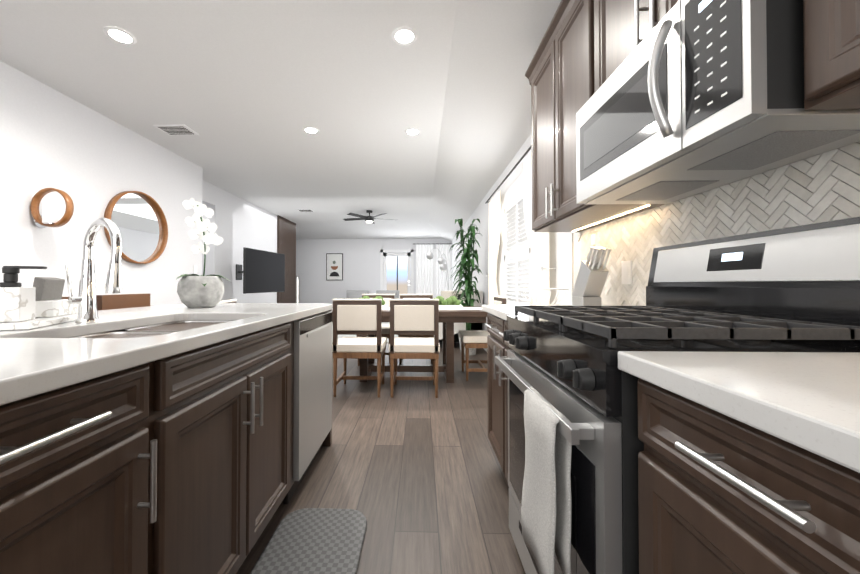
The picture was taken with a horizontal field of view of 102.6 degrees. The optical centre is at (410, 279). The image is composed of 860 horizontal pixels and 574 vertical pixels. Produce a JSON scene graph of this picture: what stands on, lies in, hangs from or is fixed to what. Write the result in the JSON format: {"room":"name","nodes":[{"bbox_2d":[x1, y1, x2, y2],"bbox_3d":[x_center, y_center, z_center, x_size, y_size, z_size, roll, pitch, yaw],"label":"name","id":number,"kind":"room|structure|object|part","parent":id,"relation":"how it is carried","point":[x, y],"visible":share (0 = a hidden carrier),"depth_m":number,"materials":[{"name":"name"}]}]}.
{"room":"kitchen","nodes":[
{"label":"kitchen","id":0,"kind":"room"},
{"bbox_2d":[0,61,203,305],"bbox_3d":[-3.269,-0.305,1.657,0.250,2.740,6.730,0,-1,2],"label":"wall","id":1,"kind":"structure","parent":0,"point":[90,162],"depth_m":3.19,"materials":[{"name":"paint"}]},
{"bbox_2d":[30,188,73,227],"bbox_3d":[-2.942,-0.589,2.846,0.332,0.316,0.171,0,-1,2],"label":"sconce","id":2,"kind":"object","parent":1,"relation":"attached to","point":[35,213],"depth_m":2.80,"materials":[{"name":"brown wood"}]},
{"bbox_2d":[104,191,167,263],"bbox_3d":[-3.046,-0.581,3.860,0.062,0.804,0.804,0,-1,2],"label":"round mirror","id":3,"kind":"object","parent":1,"relation":"attached to","point":[138,219],"visible":0.88,"depth_m":3.87,"materials":[{"name":"brown wood"}]},
{"bbox_2d":[193,265,196,273],"bbox_3d":[-3.043,-0.144,4.863,0.010,0.115,0.075,0,-1,2],"label":"switch plate","id":4,"kind":"object","parent":1,"relation":"attached to","point":[194,269],"visible":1,"depth_m":4.85,"materials":[{"name":"white plastic"}]},
{"bbox_2d":[204,181,276,302],"bbox_3d":[-3.435,-0.237,7.344,0.200,2.740,4.630,0,-1,2],"label":"wall","id":5,"kind":"structure","parent":0,"point":[241,223],"depth_m":6.59,"materials":[{"name":"paint"}]},
{"bbox_2d":[236,247,284,293],"bbox_3d":[-2.997,-0.147,6.485,0.725,0.780,1.357,0,-1,2],"label":"tv","id":6,"kind":"object","parent":5,"relation":"attached to","point":[263,271],"visible":1,"depth_m":6.35,"materials":[{"name":"black plastic"}]},
{"bbox_2d":[0,0,560,241],"bbox_3d":[-2.701,-1.509,4.892,8.135,0.494,13.600,0,-1,2],"label":"ceiling","id":7,"kind":"structure","parent":0,"point":[247,91],"depth_m":2.93,"materials":[{"name":"paint"}]},
{"bbox_2d":[103,26,136,44],"bbox_3d":[-1.983,-1.664,2.351,0.175,0.005,0.175,0,-1,-4],"label":"recessed light","id":8,"kind":"object","parent":7,"relation":"in","point":[119,34],"depth_m":2.34,"materials":[{"name":"white"}]},
{"bbox_2d":[153,124,198,134],"bbox_3d":[-2.571,-1.643,3.779,0.340,0.013,0.240,0,-1,2],"label":"ceiling vent","id":9,"kind":"object","parent":7,"relation":"in","point":[176,129],"depth_m":3.75,"materials":[{"name":"white metal"}]},
{"bbox_2d":[296,209,313,211],"bbox_3d":[-2.418,-1.593,7.916,0.340,0.013,0.240,0,-1,2],"label":"ceiling vent","id":10,"kind":"object","parent":7,"relation":"in","point":[301,210],"depth_m":7.89,"materials":[{"name":"white metal"}]},
{"bbox_2d":[303,127,318,133],"bbox_3d":[-1.100,-1.646,3.795,0.175,0.005,0.175,0,-1,-22],"label":"recessed light","id":11,"kind":"object","parent":7,"relation":"in","point":[311,130],"depth_m":3.79,"materials":[{"name":"white"}]},
{"bbox_2d":[343,210,391,223],"bbox_3d":[-0.960,-1.461,8.021,1.292,0.274,1.243,0,-1,2],"label":"ceiling fan","id":12,"kind":"object","parent":7,"relation":"hanging from","point":[369,219],"visible":1,"depth_m":7.91,"materials":[{"name":"black metal"}]},
{"bbox_2d":[392,27,416,44],"bbox_3d":[-0.042,-1.663,2.353,0.175,0.005,0.175,0,-1,-4],"label":"recessed light","id":13,"kind":"object","parent":7,"relation":"in","point":[404,35],"depth_m":2.34,"materials":[{"name":"white"}]},
{"bbox_2d":[405,128,419,134],"bbox_3d":[0.022,-1.646,3.832,0.175,0.005,0.175,0,-1,-4],"label":"recessed light","id":14,"kind":"object","parent":7,"relation":"in","point":[409,131],"depth_m":3.82,"materials":[{"name":"white"}]},
{"bbox_2d":[277,215,295,302],"bbox_3d":[-3.362,-0.215,9.084,0.242,2.738,1.172,0,-1,2],"label":"wall","id":15,"kind":"structure","parent":0,"point":[286,237],"depth_m":9.12,"materials":[{"name":"brown wood"}]},
{"bbox_2d":[296,223,443,238],"bbox_3d":[-2.529,-1.466,10.689,8.135,0.242,2.000,0,-1,2],"label":"ceiling","id":16,"kind":"structure","parent":0,"point":[375,231],"depth_m":10.51,"materials":[{"name":"paint"}]},
{"bbox_2d":[296,239,451,306],"bbox_3d":[-2.402,-0.316,11.572,7.935,3.000,0.200,0,-1,2],"label":"wall","id":17,"kind":"structure","parent":0,"point":[361,264],"depth_m":11.47,"materials":[{"name":"paint"}]},
{"bbox_2d":[326,253,342,279],"bbox_3d":[-2.533,-0.427,11.460,0.560,0.900,0.032,0,-1,2],"label":"framed artwork","id":18,"kind":"object","parent":17,"relation":"attached to","point":[334,266],"depth_m":11.44,"materials":[{"name":"paper"}]},
{"bbox_2d":[380,250,413,293],"bbox_3d":[-0.452,0.093,11.454,1.100,2.180,0.150,0,-1,2],"label":"curtain","id":19,"kind":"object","parent":17,"relation":"attached to","point":[384,254],"depth_m":11.43,"materials":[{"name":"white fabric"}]},
{"bbox_2d":[397,256,397,289],"bbox_3d":[-0.449,0.124,11.559,0.040,2.120,0.020,0,-1,2],"label":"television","id":20,"kind":"object","parent":17,"relation":"attached to","point":[397,272],"visible":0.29,"depth_m":11.55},
{"bbox_2d":[414,244,451,296],"bbox_3d":[0.720,-0.012,11.319,1.290,2.346,0.110,0,-1,2],"label":"curtains","id":21,"kind":"object","parent":17,"relation":"attached to","point":[424,274],"visible":0.6,"depth_m":11.29,"materials":[{"name":"white fabric"}]},
{"bbox_2d":[433,249,435,297],"bbox_3d":[0.786,-0.168,11.369,1.020,1.700,0.011,0,-1,2],"label":"window","id":22,"kind":"structure","parent":17,"relation":"in","point":[434,274],"depth_m":11.37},
{"bbox_2d":[236,342,525,573],"bbox_3d":[-2.701,1.153,4.860,8.135,0.100,13.600,0,-1,2],"label":"floor","id":23,"kind":"structure","parent":0,"point":[412,471],"depth_m":1.86,"materials":[{"name":"brown wood"}]},
{"bbox_2d":[96,293,149,310],"bbox_3d":[-1.718,0.585,2.291,0.442,0.976,0.433,0,-1,2],"label":"bar stool","id":24,"kind":"object","parent":23,"relation":"on","point":[114,301],"visible":0.06,"depth_m":2.26,"materials":[{"name":"brown wood"}]},
{"bbox_2d":[0,310,331,573],"bbox_3d":[-0.840,0.621,1.241,0.666,0.877,2.045,0,-1,2],"label":"kitchen island","id":25,"kind":"object","parent":23,"relation":"on","point":[173,439],"depth_m":0.79,"materials":[{"name":"brown wood"}]},
{"bbox_2d":[0,303,331,397],"bbox_3d":[-1.019,0.162,1.215,0.994,0.039,2.130,0,-1,2],"label":"island countertop","id":26,"kind":"structure","parent":25,"relation":"on","point":[36,358],"depth_m":0.80,"materials":[{"name":"white stone"}]},
{"bbox_2d":[0,266,77,330],"bbox_3d":[-1.209,0.051,1.107,0.160,0.179,0.400,0,-1,-23],"label":"soap dispenser","id":27,"kind":"object","parent":26,"relation":"on","point":[40,303],"visible":1,"depth_m":1.02,"materials":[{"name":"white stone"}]},
{"bbox_2d":[65,218,121,321],"bbox_3d":[-1.014,-0.030,1.126,0.200,0.343,0.111,0,-1,2],"label":"faucet","id":28,"kind":"object","parent":26,"relation":"on","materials":[{"name":"silver metal"}]},
{"bbox_2d":[84,318,227,333],"bbox_3d":[-0.820,0.273,1.162,0.421,0.208,0.716,0,-1,2],"label":"sink","id":29,"kind":"object","parent":26,"relation":"in","point":[173,323],"depth_m":1.33,"materials":[{"name":"silver metal"}]},
{"bbox_2d":[177,198,231,307],"bbox_3d":[-1.145,-0.149,1.887,0.275,0.597,0.225,0,-1,2],"label":"orchid","id":30,"kind":"object","parent":26,"relation":"on","point":[198,291],"visible":1,"depth_m":1.85,"materials":[{"name":"plant"}]},
{"bbox_3d":[-1.146,0.066,1.885,0.224,0.168,0.224,0,-1,2],"label":"pot","id":31,"kind":"part","parent":30,"relation":"part of","materials":[{"name":"ceramic"}]},
{"bbox_2d":[284,311,331,503],"bbox_3d":[-0.551,0.634,1.926,0.086,0.868,0.600,0,-1,2],"label":"dishwasher","id":32,"kind":"object","parent":25,"relation":"in","point":[311,334],"depth_m":1.79,"materials":[{"name":"silver metal"}]},
{"bbox_2d":[219,299,236,302],"bbox_3d":[-1.355,0.627,2.905,0.468,0.906,0.470,0,-1,-8],"label":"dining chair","id":33,"kind":"object","parent":23,"relation":"on","point":[229,301],"visible":0.08,"depth_m":2.94,"materials":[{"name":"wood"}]},
{"bbox_2d":[250,508,366,573],"bbox_3d":[-0.390,1.049,1.060,0.380,0.015,1.040,0,-1,2],"label":"kitchen mat","id":34,"kind":"object","parent":23,"relation":"on","point":[316,541],"visible":0.98,"depth_m":1.36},
{"bbox_2d":[342,290,369,298],"bbox_3d":[-1.650,0.751,10.506,0.850,0.840,0.760,0,-1,2],"label":"armchair","id":35,"kind":"object","parent":23,"relation":"on","point":[354,294],"visible":0.1,"depth_m":10.62,"materials":[{"name":"grey fabric"}]},
{"bbox_2d":[332,299,386,397],"bbox_3d":[-0.491,0.633,3.401,0.470,0.906,0.468,0,-1,2],"label":"dining chair","id":36,"kind":"object","parent":23,"relation":"on","point":[357,316],"visible":0.98,"depth_m":3.18,"materials":[{"name":"beige fabric"}]},
{"bbox_2d":[332,322,397,342],"bbox_3d":[-1.017,1.134,7.911,2.720,0.011,3.600,0,-1,2],"label":"living room rug","id":37,"kind":"object","parent":23,"relation":"on","point":[340,336],"depth_m":6.88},
{"bbox_2d":[356,294,394,365],"bbox_3d":[-0.456,0.647,4.568,0.470,0.906,0.468,0,-1,2],"label":"dining chair","id":38,"kind":"object","parent":23,"relation":"on","point":[386,327],"visible":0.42,"depth_m":4.74,"materials":[{"name":"brown wood"}]},
{"bbox_2d":[376,290,399,298],"bbox_3d":[-0.721,0.751,10.479,0.850,0.840,0.760,0,-1,2],"label":"armchair","id":39,"kind":"object","parent":23,"relation":"on","point":[396,293],"visible":0.04,"depth_m":10.70,"materials":[{"name":"grey fabric"}]},
{"bbox_2d":[332,296,487,382],"bbox_3d":[-0.044,0.639,3.962,1.840,0.906,0.810,0,-1,2],"label":"dining table","id":40,"kind":"object","parent":23,"relation":"on","point":[452,310],"visible":0.52,"depth_m":3.66,"materials":[{"name":"brown wood"}]},
{"bbox_2d":[389,299,439,397],"bbox_3d":[0.039,0.633,3.385,0.470,0.906,0.468,0,-1,2],"label":"dining chair","id":41,"kind":"object","parent":23,"relation":"on","point":[414,316],"visible":1,"depth_m":3.16,"materials":[{"name":"beige fabric"}]},
{"bbox_2d":[398,294,433,364],"bbox_3d":[0.074,0.647,4.552,0.470,0.906,0.468,0,-1,2],"label":"dining chair","id":42,"kind":"object","parent":23,"relation":"on","point":[416,296],"visible":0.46,"depth_m":4.74,"materials":[{"name":"brown wood"}]},
{"bbox_2d":[426,248,448,289],"bbox_3d":[0.778,0.158,8.858,0.767,1.986,0.625,0,-1,2],"label":"lamp","id":43,"kind":"object","parent":23,"relation":"on","point":[440,261],"visible":0.85,"depth_m":8.77,"materials":[{"name":"white glass"}]},
{"bbox_2d":[439,289,482,341],"bbox_3d":[0.781,0.660,6.633,0.830,0.930,2.199,0,-1,2],"label":"sofa","id":44,"kind":"object","parent":23,"relation":"on","point":[459,326],"visible":0.23,"depth_m":5.54,"materials":[{"name":"white fabric"}]},
{"bbox_2d":[450,218,481,354],"bbox_3d":[0.812,0.094,5.134,0.517,2.025,0.615,0,-1,2],"label":"palm plant","id":45,"kind":"object","parent":23,"relation":"on","point":[468,291],"visible":0.83,"depth_m":5.09,"materials":[{"name":"plant"}]},
{"bbox_3d":[0.862,0.957,5.136,0.300,0.300,0.300,0,-1,2],"label":"pot","id":46,"kind":"part","parent":45,"relation":"part of","materials":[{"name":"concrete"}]},
{"bbox_2d":[459,295,506,380],"bbox_3d":[0.804,0.639,3.901,0.468,0.906,0.470,0,-1,2],"label":"dining chair","id":47,"kind":"object","parent":23,"relation":"on","point":[473,339],"visible":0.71,"depth_m":3.70,"materials":[{"name":"brown wood"}]},
{"bbox_2d":[485,313,501,467],"bbox_3d":[0.765,0.630,1.854,0.626,0.874,0.434,0,-1,2],"label":"base cabinet","id":48,"kind":"object","parent":23,"relation":"on","point":[492,322],"depth_m":1.94,"materials":[{"name":"brown wood"}]},
{"bbox_2d":[482,305,571,320],"bbox_3d":[0.749,0.166,1.758,0.647,0.034,0.690,0,-1,2],"label":"countertop","id":49,"kind":"structure","parent":48,"relation":"on","point":[500,311],"depth_m":1.78,"materials":[{"name":"white stone"}]},
{"bbox_2d":[519,288,568,305],"bbox_3d":[0.746,0.100,1.938,0.266,0.101,0.266,0,-1,2],"label":"wire basket","id":50,"kind":"object","parent":49,"relation":"on","point":[540,289],"visible":0.96,"depth_m":1.93,"materials":[{"name":"white metal"}]},
{"bbox_2d":[572,246,611,305],"bbox_3d":[0.926,-0.009,1.760,0.094,0.313,0.261,0,-1,2],"label":"knife block","id":51,"kind":"object","parent":49,"relation":"on","point":[593,272],"visible":1,"depth_m":1.73,"materials":[{"name":"white metal"}]},
{"bbox_2d":[498,321,512,481],"bbox_3d":[0.755,0.626,1.525,0.626,0.874,0.224,0,-1,2],"label":"base cabinet","id":52,"kind":"object","parent":23,"relation":"on","point":[503,345],"depth_m":1.66,"materials":[{"name":"brown wood"}]},
{"bbox_2d":[495,217,859,573],"bbox_3d":[0.668,0.462,1.028,0.715,1.190,0.747,0,-1,2],"label":"range","id":53,"kind":"object","parent":23,"relation":"on","point":[575,445],"visible":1,"depth_m":0.80,"materials":[{"name":"silver metal"}]},
{"bbox_2d":[521,386,571,573],"bbox_3d":[0.332,0.507,0.854,0.053,0.420,0.221,0,-1,2],"label":"towel","id":54,"kind":"object","parent":53,"relation":"hanging from","point":[546,493],"depth_m":0.81,"materials":[{"name":"white fabric"}]},
{"bbox_2d":[638,381,859,573],"bbox_3d":[0.715,0.609,0.164,0.626,0.874,0.943,0,-1,2],"label":"base cabinet","id":55,"kind":"object","parent":23,"relation":"on","point":[748,462],"depth_m":0.44,"materials":[{"name":"brown wood"}]},
{"bbox_2d":[618,351,859,480],"bbox_3d":[0.680,0.138,-0.582,0.647,0.034,2.460,0,-1,2],"label":"countertop","id":56,"kind":"structure","parent":55,"relation":"on","point":[808,403],"depth_m":0.44,"materials":[{"name":"white stone"}]},
{"bbox_2d":[452,134,571,330],"bbox_3d":[1.268,-0.397,4.861,0.200,3.000,13.400,0,-1,2],"label":"wall","id":57,"kind":"structure","parent":0,"point":[511,188],"depth_m":4.23,"materials":[{"name":"paint"}]},
{"bbox_2d":[504,192,530,304],"bbox_3d":[1.148,-0.270,3.722,0.088,1.200,1.100,0,-1,2],"label":"window shutters","id":58,"kind":"object","parent":57,"relation":"attached to","point":[517,272],"visible":0.79,"depth_m":3.73,"materials":[{"name":"white wood"}]},
{"bbox_2d":[485,146,555,304],"bbox_3d":[1.085,-0.035,3.721,0.109,2.190,2.460,0,-1,2],"label":"curtains","id":59,"kind":"object","parent":57,"relation":"attached to","point":[539,243],"visible":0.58,"depth_m":3.09,"materials":[{"name":"white fabric"}]},
{"bbox_2d":[529,0,664,231],"bbox_3d":[0.918,-0.833,1.816,0.314,1.048,0.797,0,-1,2],"label":"upper cabinet","id":60,"kind":"object","parent":57,"relation":"attached to","point":[557,68],"depth_m":1.77,"materials":[{"name":"brown wood"}]},
{"bbox_2d":[585,0,678,102],"bbox_3d":[0.895,-1.030,1.040,0.314,0.673,0.757,0,-1,2],"label":"upper cabinet","id":61,"kind":"object","parent":57,"relation":"attached to","point":[586,48],"depth_m":1.29,"materials":[{"name":"brown wood"}]},
{"bbox_2d":[576,0,859,203],"bbox_3d":[0.830,-0.500,1.035,0.443,0.378,0.748,0,-1,2],"label":"over-the-range microwave","id":62,"kind":"object","parent":61,"relation":"attached to","point":[688,98],"visible":1,"depth_m":0.83,"materials":[{"name":"silver metal"}]},
{"bbox_3d":[0.633,-0.508,0.873,0.059,0.294,0.023,0,-1,2],"label":"handle","id":63,"kind":"part","parent":62,"relation":"part of","materials":[{"name":"silver metal"}]},
{"bbox_2d":[571,141,859,305],"bbox_3d":[1.026,-0.296,0.269,0.011,0.911,4.110,0,-1,2],"label":"backsplash","id":64,"kind":"structure","parent":57,"relation":"attached to","point":[823,187],"depth_m":1.13,"materials":[{"name":"tile"}]},
{"bbox_2d":[591,234,595,244],"bbox_3d":[1.070,-0.236,2.012,0.008,0.060,0.045,0,-1,2],"label":"electrical outlet plate","id":65,"kind":"object","parent":64,"relation":"attached to","point":[593,237],"depth_m":2.01,"materials":[{"name":"white plastic"}]},
{"bbox_2d":[621,260,631,283],"bbox_3d":[1.061,-0.035,1.691,0.008,0.115,0.075,0,-1,2],"label":"electrical outlet plate","id":66,"kind":"object","parent":64,"relation":"attached to","point":[626,272],"depth_m":1.68,"materials":[{"name":"white plastic"}]},
{"bbox_2d":[803,0,859,109],"bbox_3d":[0.868,-0.853,0.159,0.314,1.048,0.997,0,-1,2],"label":"upper cabinet","id":67,"kind":"object","parent":57,"relation":"attached to","point":[831,28],"depth_m":0.60,"materials":[{"name":"brown wood"}]},
{"label":"outside","id":68,"kind":"structure","parent":0,"visible":0},
{"bbox_2d":[387,245,528,303],"bbox_3d":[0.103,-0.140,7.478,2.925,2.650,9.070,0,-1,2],"label":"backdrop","id":69,"kind":"structure","parent":68,"point":[392,273],"depth_m":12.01,"materials":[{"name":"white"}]}
]}

